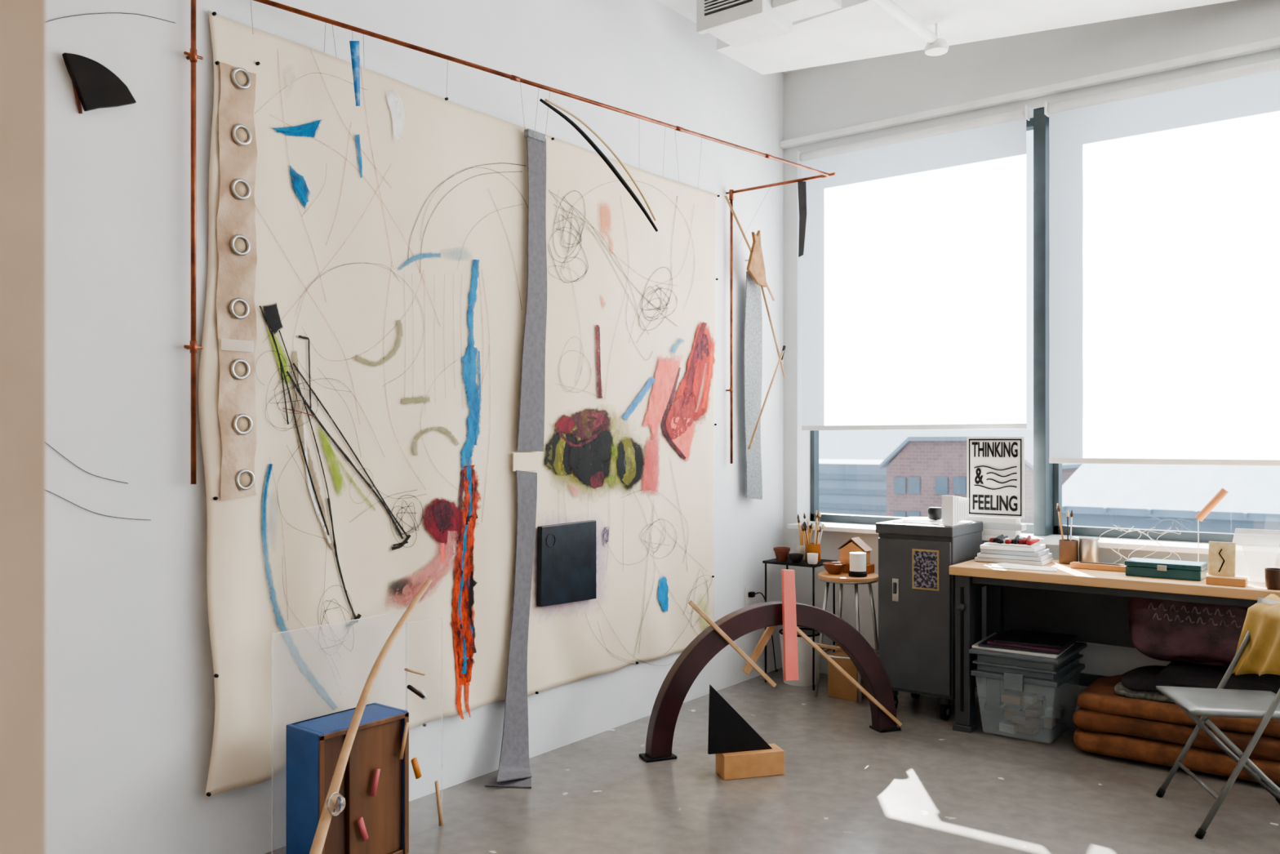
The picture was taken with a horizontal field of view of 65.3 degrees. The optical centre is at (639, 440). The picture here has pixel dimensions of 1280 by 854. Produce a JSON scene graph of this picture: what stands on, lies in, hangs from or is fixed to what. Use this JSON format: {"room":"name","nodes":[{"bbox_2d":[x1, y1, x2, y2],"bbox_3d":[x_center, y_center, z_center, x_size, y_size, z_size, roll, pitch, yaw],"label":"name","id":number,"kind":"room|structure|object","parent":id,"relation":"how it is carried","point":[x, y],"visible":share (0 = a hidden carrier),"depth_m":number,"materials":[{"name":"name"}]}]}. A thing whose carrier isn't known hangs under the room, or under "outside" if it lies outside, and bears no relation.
{"room":"art studio","nodes":[
{"label":"art studio","id":0,"kind":"room"},
{"bbox_2d":[0,0,45,853],"bbox_3d":[-1.511,-0.450,1.723,1.879,3.798,0.159,0,0,38],"label":"wall partition","id":1,"kind":"structure","parent":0,"point":[22,22],"depth_m":1.19,"materials":[{"name":"beige paint"}]},
{"bbox_2d":[45,0,783,853],"bbox_3d":[-1.524,-0.450,3.408,0.200,3.800,8.330,0,0,38],"label":"wall","id":2,"kind":"structure","parent":0,"point":[130,684],"depth_m":3.28,"materials":[{"name":"paint"}]},
{"bbox_2d":[62,52,136,113],"bbox_3d":[-1.650,-1.072,3.051,0.027,0.170,0.211,0,0,38],"label":"relief","id":3,"kind":"object","parent":2,"relation":"attached to","point":[95,86],"visible":1,"depth_m":3.03,"materials":[{"name":"wood"}]},
{"bbox_2d":[45,12,175,519],"bbox_3d":[-1.649,-0.554,3.076,0.002,1.616,0.448,0,0,38],"label":"drawing","id":4,"kind":"object","parent":2,"relation":"attached to","point":[104,12],"visible":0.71,"depth_m":3.05,"materials":[{"name":"grey"}]},
{"bbox_2d":[198,9,719,799],"bbox_3d":[-0.485,-0.146,4.526,0.067,2.694,3.131,0,0,38],"label":"canvas","id":5,"kind":"object","parent":2,"relation":"attached to","point":[360,367],"visible":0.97,"depth_m":4.05,"materials":[{"name":"beige fabric"}]},
{"bbox_2d":[555,414,574,433],"bbox_3d":[-0.352,-0.079,4.723,0.001,0.096,0.144,0,0,38],"label":"paint patch","id":6,"kind":"object","parent":5,"relation":"on","point":[564,424],"depth_m":4.72,"materials":[{"name":"paint"}]},
{"bbox_2d":[569,484,578,497],"bbox_3d":[-0.313,0.241,4.765,0.002,0.080,0.077,0,0,41],"label":"paint patch","id":7,"kind":"object","parent":5,"relation":"attached to","point":[574,489],"depth_m":4.77,"materials":[{"name":"pink paint"}]},
{"bbox_2d":[590,471,604,488],"bbox_3d":[-0.210,0.189,4.900,0.001,0.090,0.129,0,0,37],"label":"paint patch","id":8,"kind":"object","parent":5,"relation":"attached to","point":[597,477],"depth_m":4.91,"materials":[{"name":"paint"}]},
{"bbox_2d":[608,475,615,487],"bbox_3d":[-0.140,0.203,4.992,0.001,0.084,0.085,0,0,36],"label":"paint patch","id":9,"kind":"object","parent":5,"relation":"attached to","point":[611,479],"depth_m":4.99,"materials":[{"name":"paint"}]},
{"bbox_2d":[611,445,617,459],"bbox_3d":[-0.128,0.055,5.008,0.001,0.105,0.071,0,0,35],"label":"paint patch","id":10,"kind":"object","parent":5,"relation":"attached to","point":[614,448],"depth_m":5.01,"materials":[{"name":"paint"}]},
{"bbox_2d":[183,0,835,484],"bbox_3d":[-0.218,-0.879,4.362,0.700,2.042,3.309,0,0,38],"label":"rig","id":11,"kind":"object","parent":2,"relation":"attached to","point":[354,45],"visible":1,"depth_m":4.06,"materials":[{"name":"brown metal"}]},
{"bbox_2d":[484,128,546,787],"bbox_3d":[-0.539,0.025,4.355,0.200,2.848,0.472,0,0,4],"label":"strip","id":12,"kind":"object","parent":11,"relation":"hanging from","point":[513,771],"visible":1,"depth_m":4.48,"materials":[{"name":"fabric"}]},
{"bbox_2d":[744,585,764,607],"bbox_3d":[0.665,0.925,6.024,0.064,0.118,0.226,0,0,38],"label":"wall outlet","id":13,"kind":"object","parent":2,"relation":"attached to","point":[749,593],"depth_m":6.05,"materials":[{"name":"white plastic"}]},
{"bbox_2d":[724,195,786,499],"bbox_3d":[0.670,-0.519,5.968,0.140,1.755,0.678,0,0,38],"label":"sculpture","id":14,"kind":"object","parent":2,"relation":"attached to","point":[756,281],"visible":1,"depth_m":5.99,"materials":[{"name":"brown wood"}]},
{"bbox_2d":[771,635,777,671],"bbox_3d":[0.810,1.316,6.212,0.064,0.231,0.070,0,0,38],"label":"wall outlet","id":15,"kind":"object","parent":2,"relation":"attached to","point":[771,635],"depth_m":6.24,"materials":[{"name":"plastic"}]},
{"bbox_2d":[779,36,1279,148],"bbox_3d":[3.633,-1.890,4.275,6.899,0.040,0.049,0,0,38],"label":"trim","id":16,"kind":"structure","parent":2,"relation":"attached to","point":[1271,43],"depth_m":5.37,"materials":[{"name":"white paint"}]},
{"bbox_2d":[783,0,1279,156],"bbox_3d":[3.734,-2.085,4.406,6.900,0.530,0.280,0,0,38],"label":"header","id":17,"kind":"object","parent":2,"relation":"attached to","point":[833,96],"visible":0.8,"depth_m":5.53,"materials":[{"name":"paint"}]},
{"bbox_2d":[1044,58,1279,466],"bbox_3d":[3.029,-0.850,4.727,2.132,1.940,0.066,0,0,38],"label":"window shade","id":18,"kind":"object","parent":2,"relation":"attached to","point":[1164,197],"visible":1,"depth_m":5.03,"materials":[{"name":"fabric"}]},
{"bbox_2d":[656,0,807,74],"bbox_3d":[1.285,-2.425,1.238,7.300,0.150,8.330,0,0,38],"label":"ceiling","id":19,"kind":"structure","parent":0,"point":[686,8],"depth_m":5.42,"materials":[{"name":"paint"}]},
{"bbox_2d":[696,0,841,48],"bbox_3d":[0.604,-2.156,4.733,0.606,0.389,0.332,0,0,38],"label":"air conditioning unit","id":20,"kind":"object","parent":19,"relation":"attached to","point":[736,23],"visible":1,"depth_m":4.73,"materials":[{"name":"white metal"}]},
{"bbox_2d":[870,0,948,56],"bbox_3d":[0.967,-2.152,4.425,0.120,0.395,1.730,0,0,41],"label":"pipe","id":21,"kind":"object","parent":19,"relation":"hanging from","point":[935,46],"visible":1,"depth_m":4.83,"materials":[{"name":"white metal"}]},
{"bbox_2d":[264,667,1279,853],"bbox_3d":[1.285,1.525,1.238,7.300,0.150,8.330,0,0,38],"label":"floor","id":22,"kind":"structure","parent":0,"point":[846,785],"depth_m":4.04,"materials":[{"name":"concrete"}]},
{"bbox_2d":[285,702,408,853],"bbox_3d":[-0.995,1.200,3.426,0.198,0.500,0.365,0,0,38],"label":"sculpture","id":23,"kind":"object","parent":22,"relation":"on","point":[374,819],"visible":0.94,"depth_m":3.36,"materials":[{"name":"paint"}]},
{"bbox_2d":[309,579,432,853],"bbox_3d":[-0.914,1.000,3.244,0.088,0.893,1.527,0,0,3],"label":"leaning bowed lath","id":24,"kind":"object","parent":22,"relation":"on","point":[335,803],"visible":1,"depth_m":3.20,"materials":[{"name":"brown wood"}]},
{"bbox_2d":[404,667,443,826],"bbox_3d":[-0.798,1.064,3.710,0.028,0.797,0.184,0,0,38],"label":"acrylic assemblage","id":25,"kind":"object","parent":22,"relation":"on","point":[420,692],"visible":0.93,"depth_m":3.69,"materials":[{"name":"brown wood"}]},
{"bbox_2d":[707,684,784,780],"bbox_3d":[0.452,1.249,4.348,0.334,0.402,0.110,0,0,-15],"label":"sculpture","id":26,"kind":"object","parent":22,"relation":"on","point":[740,752],"visible":1,"depth_m":4.31,"materials":[{"name":"brown wood"}]},
{"bbox_2d":[639,568,902,762],"bbox_3d":[0.655,1.029,4.787,1.373,0.842,0.147,0,0,-22],"label":"sculpture","id":27,"kind":"object","parent":22,"relation":"on","point":[788,613],"visible":1,"depth_m":4.73,"materials":[{"name":"red paint"}]},
{"bbox_2d":[778,627,820,686],"bbox_3d":[0.963,1.297,6.005,0.256,0.306,0.256,0,0,38],"label":"waste bin","id":28,"kind":"object","parent":22,"relation":"on","point":[804,648],"visible":0.46,"depth_m":5.90,"materials":[{"name":"white metal"}]},
{"bbox_2d":[762,556,837,690],"bbox_3d":[0.962,1.085,6.012,0.350,0.730,0.290,0,0,38],"label":"table","id":29,"kind":"object","parent":22,"relation":"on","point":[802,563],"visible":0.3,"depth_m":5.91,"materials":[{"name":"paint"}]},
{"bbox_2d":[773,546,790,561],"bbox_3d":[0.851,0.680,5.990,0.100,0.080,0.100,0,0,38],"label":"terracotta pot","id":30,"kind":"object","parent":29,"relation":"on","point":[781,553],"visible":1,"depth_m":5.96,"materials":[{"name":"brown ceramic"}]},
{"bbox_2d":[788,552,803,562],"bbox_3d":[0.924,0.695,5.921,0.090,0.050,0.090,0,0,38],"label":"bowl","id":31,"kind":"object","parent":29,"relation":"on","point":[794,557],"visible":1,"depth_m":5.89,"materials":[{"name":"ceramic"}]},
{"bbox_2d":[796,514,813,559],"bbox_3d":[0.999,0.582,6.053,0.106,0.275,0.080,0,0,38],"label":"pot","id":32,"kind":"object","parent":29,"relation":"on","point":[800,548],"visible":0.59,"depth_m":6.04,"materials":[{"name":"beige wood"}]},
{"bbox_2d":[796,543,804,559],"bbox_3d":[0.992,0.675,6.058,0.080,0.090,0.080,0,0,38],"label":"jar","id":33,"kind":"object","parent":32,"relation":"on","point":[800,548],"depth_m":6.02,"materials":[{"name":"beige ceramic"}]},
{"bbox_2d":[807,552,817,564],"bbox_3d":[1.011,0.690,5.854,0.064,0.060,0.064,0,0,38],"label":"cup","id":34,"kind":"object","parent":29,"relation":"on","point":[812,557],"visible":1,"depth_m":5.83,"materials":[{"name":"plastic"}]},
{"bbox_2d":[801,510,824,562],"bbox_3d":[1.032,0.568,5.941,0.121,0.305,0.111,0,0,38],"label":"jar","id":35,"kind":"object","parent":29,"relation":"on","point":[815,547],"visible":0.77,"depth_m":5.92,"materials":[{"name":"orange ceramic"}]},
{"bbox_2d":[823,644,866,701],"bbox_3d":[1.163,1.314,5.699,0.240,0.271,0.160,0,0,38],"label":"cardboard box","id":36,"kind":"object","parent":22,"relation":"on","point":[838,686],"visible":0.44,"depth_m":5.62,"materials":[{"name":"brown cardboard"}]},
{"bbox_2d":[814,570,878,703],"bbox_3d":[1.186,1.100,5.680,0.356,0.686,0.356,0,0,38],"label":"round stool","id":37,"kind":"object","parent":22,"relation":"on","point":[842,578],"visible":0.62,"depth_m":5.63,"materials":[{"name":"brown wood"}]},
{"bbox_2d":[822,561,845,574],"bbox_3d":[1.107,0.727,5.692,0.130,0.060,0.130,0,0,38],"label":"clay bowl","id":38,"kind":"object","parent":37,"relation":"on","point":[832,567],"visible":1,"depth_m":5.65,"materials":[{"name":"orange ceramic"}]},
{"bbox_2d":[837,537,874,573],"bbox_3d":[1.243,0.657,5.757,0.184,0.200,0.110,0,0,38],"label":"birdhouse","id":39,"kind":"object","parent":37,"relation":"on","point":[856,544],"visible":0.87,"depth_m":5.73,"materials":[{"name":"orange wood"}]},
{"bbox_2d":[848,551,866,577],"bbox_3d":[1.219,0.691,5.592,0.104,0.132,0.104,0,0,38],"label":"candle","id":40,"kind":"object","parent":37,"relation":"on","point":[857,559],"visible":1,"depth_m":5.55,"materials":[{"name":"white wax"}]},
{"bbox_2d":[875,519,982,719],"bbox_3d":[1.568,0.945,5.414,0.422,1.010,0.474,0,0,38],"label":"base cabinet","id":41,"kind":"object","parent":22,"relation":"on","point":[917,588],"visible":0.77,"depth_m":5.23,"materials":[{"name":"metal"}]},
{"bbox_2d":[892,516,942,524],"bbox_3d":[1.569,0.432,5.448,0.280,0.014,0.340,0,0,38],"label":"paper stack","id":42,"kind":"object","parent":41,"relation":"on","point":[922,520],"visible":0.64,"depth_m":5.36,"materials":[{"name":"white paper"}]},
{"bbox_2d":[927,506,942,519],"bbox_3d":[1.582,0.389,5.350,0.080,0.065,0.080,0,0,38],"label":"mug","id":43,"kind":"object","parent":42,"relation":"on","point":[934,513],"visible":0.95,"depth_m":5.32,"materials":[{"name":"ceramic"}]},
{"bbox_2d":[938,495,972,526],"bbox_3d":[1.667,0.361,5.271,0.072,0.156,0.300,0,0,38],"label":"file sorter","id":44,"kind":"object","parent":41,"relation":"on","point":[955,509],"visible":1,"depth_m":5.19,"materials":[{"name":"white plastic"}]},
{"bbox_2d":[938,520,972,526],"bbox_3d":[1.667,0.437,5.271,0.072,0.005,0.300,0,0,38],"label":"paper stack","id":45,"kind":"object","parent":44,"relation":"on","point":[949,523],"depth_m":5.18,"materials":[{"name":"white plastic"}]},
{"bbox_2d":[968,641,1087,734],"bbox_3d":[1.951,1.238,5.014,0.425,0.415,0.520,0,0,38],"label":"plastic storage bin","id":46,"kind":"object","parent":22,"relation":"on","point":[1015,669],"visible":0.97,"depth_m":4.87,"materials":[{"name":"grey"}]},
{"bbox_2d":[972,629,1076,658],"bbox_3d":[1.929,1.004,5.006,0.435,0.051,0.420,0,0,38],"label":"magazine stack","id":47,"kind":"object","parent":46,"relation":"on","point":[1044,644],"visible":1,"depth_m":4.90,"materials":[{"name":"black paper"}]},
{"bbox_2d":[987,630,1075,652],"bbox_3d":[1.954,0.997,4.986,0.360,0.012,0.360,0,0,38],"label":"magazine","id":48,"kind":"object","parent":47,"relation":"on","point":[1009,641],"depth_m":4.90,"materials":[{"name":"black paper"}]},
{"bbox_2d":[994,629,1076,648],"bbox_3d":[1.970,0.984,4.973,0.312,0.012,0.362,0,0,34],"label":"magazine","id":49,"kind":"object","parent":47,"relation":"on","point":[1012,638],"depth_m":4.92,"materials":[{"name":"black paper"}]},
{"bbox_2d":[977,651,1079,680],"bbox_3d":[1.951,1.093,5.014,0.365,0.085,0.460,0,0,38],"label":"tray","id":50,"kind":"object","parent":46,"relation":"on","point":[988,666],"depth_m":4.84,"materials":[{"name":"grey plastic"}]},
{"bbox_2d":[949,559,1279,733],"bbox_3d":[2.631,1.038,4.529,2.295,0.825,0.585,0,0,38],"label":"desk","id":51,"kind":"object","parent":22,"relation":"on","point":[1092,606],"visible":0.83,"depth_m":4.99,"materials":[{"name":"brown wood"}]},
{"bbox_2d":[974,533,1053,565],"bbox_3d":[1.932,0.554,5.167,0.350,0.138,0.240,0,0,38],"label":"book stack","id":52,"kind":"object","parent":51,"relation":"on","point":[1024,551],"visible":1,"depth_m":5.09,"materials":[{"name":"white paper"}]},
{"bbox_2d":[983,542,1040,547],"bbox_3d":[1.919,0.532,5.152,0.240,0.008,0.160,0,0,38],"label":"book","id":53,"kind":"object","parent":52,"relation":"on","point":[988,544],"depth_m":5.10,"materials":[{"name":"white paper"}]},
{"bbox_2d":[980,544,1045,551],"bbox_3d":[1.929,0.547,5.169,0.275,0.020,0.220,0,0,33],"label":"book","id":54,"kind":"object","parent":52,"relation":"on","point":[984,548],"depth_m":5.08,"materials":[{"name":"white paper"}]},
{"bbox_2d":[974,556,1053,565],"bbox_3d":[1.932,0.613,5.167,0.350,0.020,0.220,0,0,38],"label":"book","id":55,"kind":"object","parent":52,"relation":"on","point":[1036,561],"depth_m":5.06,"materials":[{"name":"white paper"}]},
{"bbox_2d":[980,548,1048,556],"bbox_3d":[1.937,0.569,5.163,0.302,0.020,0.220,0,0,38],"label":"book","id":56,"kind":"object","parent":52,"relation":"on","point":[984,552],"depth_m":5.07,"materials":[{"name":"white paper"}]},
{"bbox_2d":[977,552,1052,560],"bbox_3d":[1.936,0.591,5.165,0.321,0.020,0.220,0,0,34],"label":"book","id":57,"kind":"object","parent":52,"relation":"on","point":[980,556],"depth_m":5.07,"materials":[{"name":"white paper"}]},
{"bbox_2d":[991,562,1057,571],"bbox_3d":[1.888,0.621,4.913,0.340,0.006,0.195,0,0,38],"label":"paper","id":58,"kind":"object","parent":51,"relation":"on","point":[1002,565],"visible":1,"depth_m":4.90,"materials":[{"name":"white paper"}]},
{"bbox_2d":[1056,502,1078,564],"bbox_3d":[2.175,0.471,5.088,0.105,0.307,0.089,0,0,6],"label":"cup","id":59,"kind":"object","parent":51,"relation":"on","point":[1068,548],"visible":0.91,"depth_m":5.06,"materials":[{"name":"brown wood"}]},
{"bbox_2d":[1058,538,1078,564],"bbox_3d":[2.182,0.565,5.088,0.090,0.120,0.090,0,0,38],"label":"jar","id":60,"kind":"object","parent":59,"relation":"on","point":[1068,548],"depth_m":5.05,"materials":[{"name":"brown wood"}]},
{"bbox_2d":[1078,536,1099,562],"bbox_3d":[2.268,0.556,5.047,0.098,0.137,0.098,0,0,38],"label":"tin can","id":61,"kind":"object","parent":51,"relation":"on","point":[1088,545],"visible":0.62,"depth_m":5.01,"materials":[{"name":"metal"}]},
{"bbox_2d":[1070,561,1125,572],"bbox_3d":[2.239,0.609,4.842,0.280,0.033,0.060,0,0,38],"label":"block","id":62,"kind":"object","parent":51,"relation":"on","point":[1077,565],"visible":0.78,"depth_m":4.83,"materials":[{"name":"brown wood"}]},
{"bbox_2d":[1098,524,1180,563],"bbox_3d":[2.460,0.521,4.924,0.361,0.202,0.041,0,0,38],"label":"wire sculpture","id":63,"kind":"object","parent":51,"relation":"on","point":[1120,528],"visible":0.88,"depth_m":4.93,"materials":[{"name":"white metal"}]},
{"bbox_2d":[1124,557,1207,581],"bbox_3d":[2.419,0.590,4.598,0.316,0.070,0.171,0,0,38],"label":"metal box","id":64,"kind":"object","parent":51,"relation":"on","point":[1135,566],"visible":0.98,"depth_m":4.54,"materials":[{"name":"metal"}]},
{"bbox_2d":[1195,487,1228,575],"bbox_3d":[2.647,0.420,4.653,0.163,0.409,0.080,0,0,38],"label":"stand","id":65,"kind":"object","parent":51,"relation":"on","point":[1222,492],"visible":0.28,"depth_m":4.64,"materials":[{"name":"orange wood"}]},
{"bbox_2d":[1205,541,1248,586],"bbox_3d":[2.553,0.535,4.346,0.152,0.180,0.100,0,0,38],"label":"stand","id":66,"kind":"object","parent":51,"relation":"on","point":[1221,555],"visible":1,"depth_m":4.37,"materials":[{"name":"beige wood"}]},
{"bbox_2d":[1248,578,1265,583],"bbox_3d":[2.726,0.510,4.422,0.249,0.230,0.114,0,0,38],"label":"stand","id":67,"kind":"object","parent":51,"relation":"on","point":[1250,580],"visible":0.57,"depth_m":4.40,"materials":[{"name":"white"}]},
{"bbox_2d":[1264,568,1279,590],"bbox_3d":[2.682,0.583,4.202,0.076,0.085,0.099,0,0,-22],"label":"mug","id":68,"kind":"object","parent":51,"relation":"on","point":[1272,575],"visible":1,"depth_m":4.19,"materials":[{"name":"brown ceramic"}]},
{"bbox_2d":[1071,657,1279,785],"bbox_3d":[2.545,1.238,4.552,0.982,0.421,0.586,0,0,38],"label":"folded blankets","id":69,"kind":"object","parent":22,"relation":"on","point":[1118,716],"visible":0.82,"depth_m":4.43,"materials":[{"name":"orange fabric"}]},
{"bbox_2d":[1127,596,1248,668],"bbox_3d":[2.598,0.850,4.606,0.636,0.357,0.240,0,0,38],"label":"cushion","id":70,"kind":"object","parent":69,"relation":"on","point":[1208,635],"visible":0.48,"depth_m":4.55,"materials":[{"name":"purple fabric"}]},
{"bbox_2d":[1155,594,1279,839],"bbox_3d":[2.315,1.035,3.897,0.488,0.848,0.605,0,0,10],"label":"folding chair","id":71,"kind":"object","parent":22,"relation":"on","point":[1258,648],"visible":1,"depth_m":3.86,"materials":[{"name":"grey metal"}]},
{"bbox_2d":[841,563,874,573],"bbox_3d":[1.244,0.732,5.756,0.180,0.050,0.110,0,0,38],"label":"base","id":72,"kind":"object","parent":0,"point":[869,566],"depth_m":5.72,"materials":[{"name":"orange wood"}]},
{"bbox_2d":[716,0,1235,75],"bbox_3d":[3.314,-2.224,3.682,6.660,0.249,1.280,0,0,38],"label":"ceiling soffit","id":73,"kind":"structure","parent":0,"point":[860,29],"depth_m":5.04,"materials":[{"name":"white paint"}]},
{"bbox_2d":[783,526,1279,712],"bbox_3d":[3.734,1.000,4.406,6.900,0.900,0.280,0,0,38],"label":"wall","id":74,"kind":"structure","parent":0,"point":[1103,660],"depth_m":5.62,"materials":[{"name":"paint"}]},
{"bbox_2d":[783,106,1053,536],"bbox_3d":[1.641,-0.635,6.024,1.610,2.370,0.280,0,0,38],"label":"window","id":75,"kind":"structure","parent":74,"relation":"in","point":[1029,124],"depth_m":5.68,"materials":[{"name":"grey metal"}]},
{"bbox_2d":[796,105,1030,430],"bbox_3d":[1.558,-0.943,5.865,1.402,1.755,0.066,0,0,38],"label":"window shade","id":76,"kind":"object","parent":75,"relation":"attached to","point":[913,260],"visible":0.97,"depth_m":5.82,"materials":[{"name":"fabric"}]},
{"bbox_2d":[787,520,1279,558],"bbox_3d":[3.672,0.534,4.366,6.648,0.029,0.400,0,0,38],"label":"windowsill","id":77,"kind":"structure","parent":74,"relation":"on","point":[1242,550],"depth_m":5.11,"materials":[{"name":"white paint"}]},
{"bbox_2d":[811,512,1033,533],"bbox_3d":[1.695,0.495,6.064,1.444,0.050,0.070,0,0,38],"label":"frame","id":78,"kind":"object","parent":77,"relation":"on","point":[831,517],"visible":0.41,"depth_m":6.27,"materials":[{"name":"grey metal"}]},
{"bbox_2d":[810,430,818,520],"bbox_3d":[1.136,-0.650,6.497,0.029,2.340,0.070,0,0,38],"label":"frame","id":79,"kind":"object","parent":78,"relation":"on","point":[814,433],"visible":0.23,"depth_m":6.47,"materials":[{"name":"grey metal"}]},
{"bbox_2d":[964,515,1026,537],"bbox_3d":[1.947,0.470,5.507,0.332,0.099,0.085,0,0,38],"label":"book stack","id":80,"kind":"object","parent":77,"relation":"on","point":[992,526],"visible":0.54,"depth_m":5.45,"materials":[{"name":"white paper"}]},
{"bbox_2d":[964,515,1020,524],"bbox_3d":[1.940,0.436,5.515,0.292,0.031,0.080,0,0,38],"label":"book","id":81,"kind":"object","parent":80,"relation":"on","point":[986,520],"depth_m":5.46,"materials":[{"name":"white paper"}]},
{"bbox_2d":[966,436,1024,518],"bbox_3d":[1.953,0.199,5.498,0.312,0.442,0.022,0,0,38],"label":"poster","id":82,"kind":"object","parent":80,"relation":"on","point":[995,465],"visible":1,"depth_m":5.49,"materials":[{"name":"white paper"}]},
{"bbox_2d":[982,528,1020,537],"bbox_3d":[1.935,0.502,5.516,0.302,0.035,0.085,0,0,38],"label":"book","id":83,"kind":"object","parent":80,"relation":"on","point":[996,532],"depth_m":5.44,"materials":[{"name":"white paper"}]},
{"bbox_2d":[982,522,1026,530],"bbox_3d":[1.956,0.468,5.503,0.312,0.033,0.080,0,0,38],"label":"book","id":84,"kind":"object","parent":80,"relation":"on","point":[986,526],"depth_m":5.43,"materials":[{"name":"white paper"}]},
{"bbox_2d":[1053,524,1279,546],"bbox_3d":[3.173,0.495,4.922,2.159,0.050,0.070,0,0,38],"label":"frame","id":85,"kind":"object","parent":77,"relation":"on","point":[1084,531],"visible":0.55,"depth_m":5.19,"materials":[{"name":"white metal"}]},
{"bbox_2d":[1053,462,1062,534],"bbox_3d":[2.330,-0.650,5.574,0.029,2.340,0.070,0,0,38],"label":"frame","id":86,"kind":"object","parent":85,"relation":"on","point":[1057,468],"visible":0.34,"depth_m":5.55,"materials":[{"name":"grey metal"}]},
{"label":"outside","id":87,"kind":"structure","parent":0,"visible":0},
{"bbox_3d":[46.957,7.550,49.619,160.000,0.200,124.050,0,0,38],"label":"ground","id":88,"kind":"structure","parent":87,"visible":0},
{"bbox_2d":[818,458,886,515],"bbox_3d":[9.829,4.350,63.116,21.543,6.199,12.100,0,0,38],"label":"building","id":89,"kind":"structure","parent":88,"relation":"on","point":[826,466],"depth_m":54.33,"materials":[{"name":"concrete"}]},
{"bbox_2d":[886,440,1078,523],"bbox_3d":[15.178,3.725,40.087,5.038,7.450,14.000,0,0,38],"label":"building","id":90,"kind":"structure","parent":88,"relation":"on","point":[926,460],"depth_m":35.15,"materials":[{"name":"brick"}]},
{"bbox_2d":[893,476,906,493],"bbox_3d":[9.297,1.599,35.735,0.440,0.600,0.040,0,0,38],"label":"pane","id":91,"kind":"object","parent":90,"relation":"attached to","point":[900,483],"visible":1,"depth_m":35.71,"materials":[{"name":"blue glass"}]},
{"bbox_2d":[893,511,906,517],"bbox_3d":[9.297,2.972,35.735,0.440,0.900,0.040,0,0,38],"label":"pane","id":92,"kind":"object","parent":90,"relation":"attached to","point":[896,513],"visible":0.36,"depth_m":35.71,"materials":[{"name":"blue glass"}]},
{"bbox_2d":[907,476,919,493],"bbox_3d":[9.707,1.585,35.419,0.440,0.600,0.040,0,0,38],"label":"pane","id":93,"kind":"object","parent":90,"relation":"attached to","point":[913,482],"visible":1,"depth_m":35.40,"materials":[{"name":"blue glass"}]},
{"bbox_2d":[907,511,919,517],"bbox_3d":[9.707,2.946,35.419,0.440,0.900,0.040,0,0,38],"label":"pane","id":94,"kind":"object","parent":90,"relation":"attached to","point":[910,513],"visible":0.36,"depth_m":35.40,"materials":[{"name":"glass"}]},
{"bbox_2d":[935,476,947,494],"bbox_3d":[10.505,1.558,34.802,0.440,0.600,0.040,0,0,38],"label":"pane","id":95,"kind":"object","parent":90,"relation":"attached to","point":[941,482],"visible":1,"depth_m":34.78,"materials":[{"name":"blue glass"}]},
{"bbox_2d":[953,476,965,494],"bbox_3d":[11.007,1.542,34.414,0.440,0.600,0.040,0,0,38],"label":"pane","id":96,"kind":"object","parent":90,"relation":"attached to","point":[959,482],"visible":1,"depth_m":34.39,"materials":[{"name":"blue glass"}]},
{"bbox_2d":[879,436,1082,470],"bbox_3d":[15.239,0.421,40.167,5.438,1.142,14.600,0,0,38],"label":"roof","id":97,"kind":"structure","parent":90,"relation":"on","point":[1028,441],"depth_m":35.20,"materials":[{"name":"concrete"}]},
{"bbox_2d":[1062,463,1279,535],"bbox_3d":[29.134,3.537,25.383,31.630,7.826,17.200,0,0,38],"label":"warehouse","id":98,"kind":"structure","parent":88,"relation":"on","point":[1140,496],"depth_m":27.69,"materials":[{"name":"concrete"}]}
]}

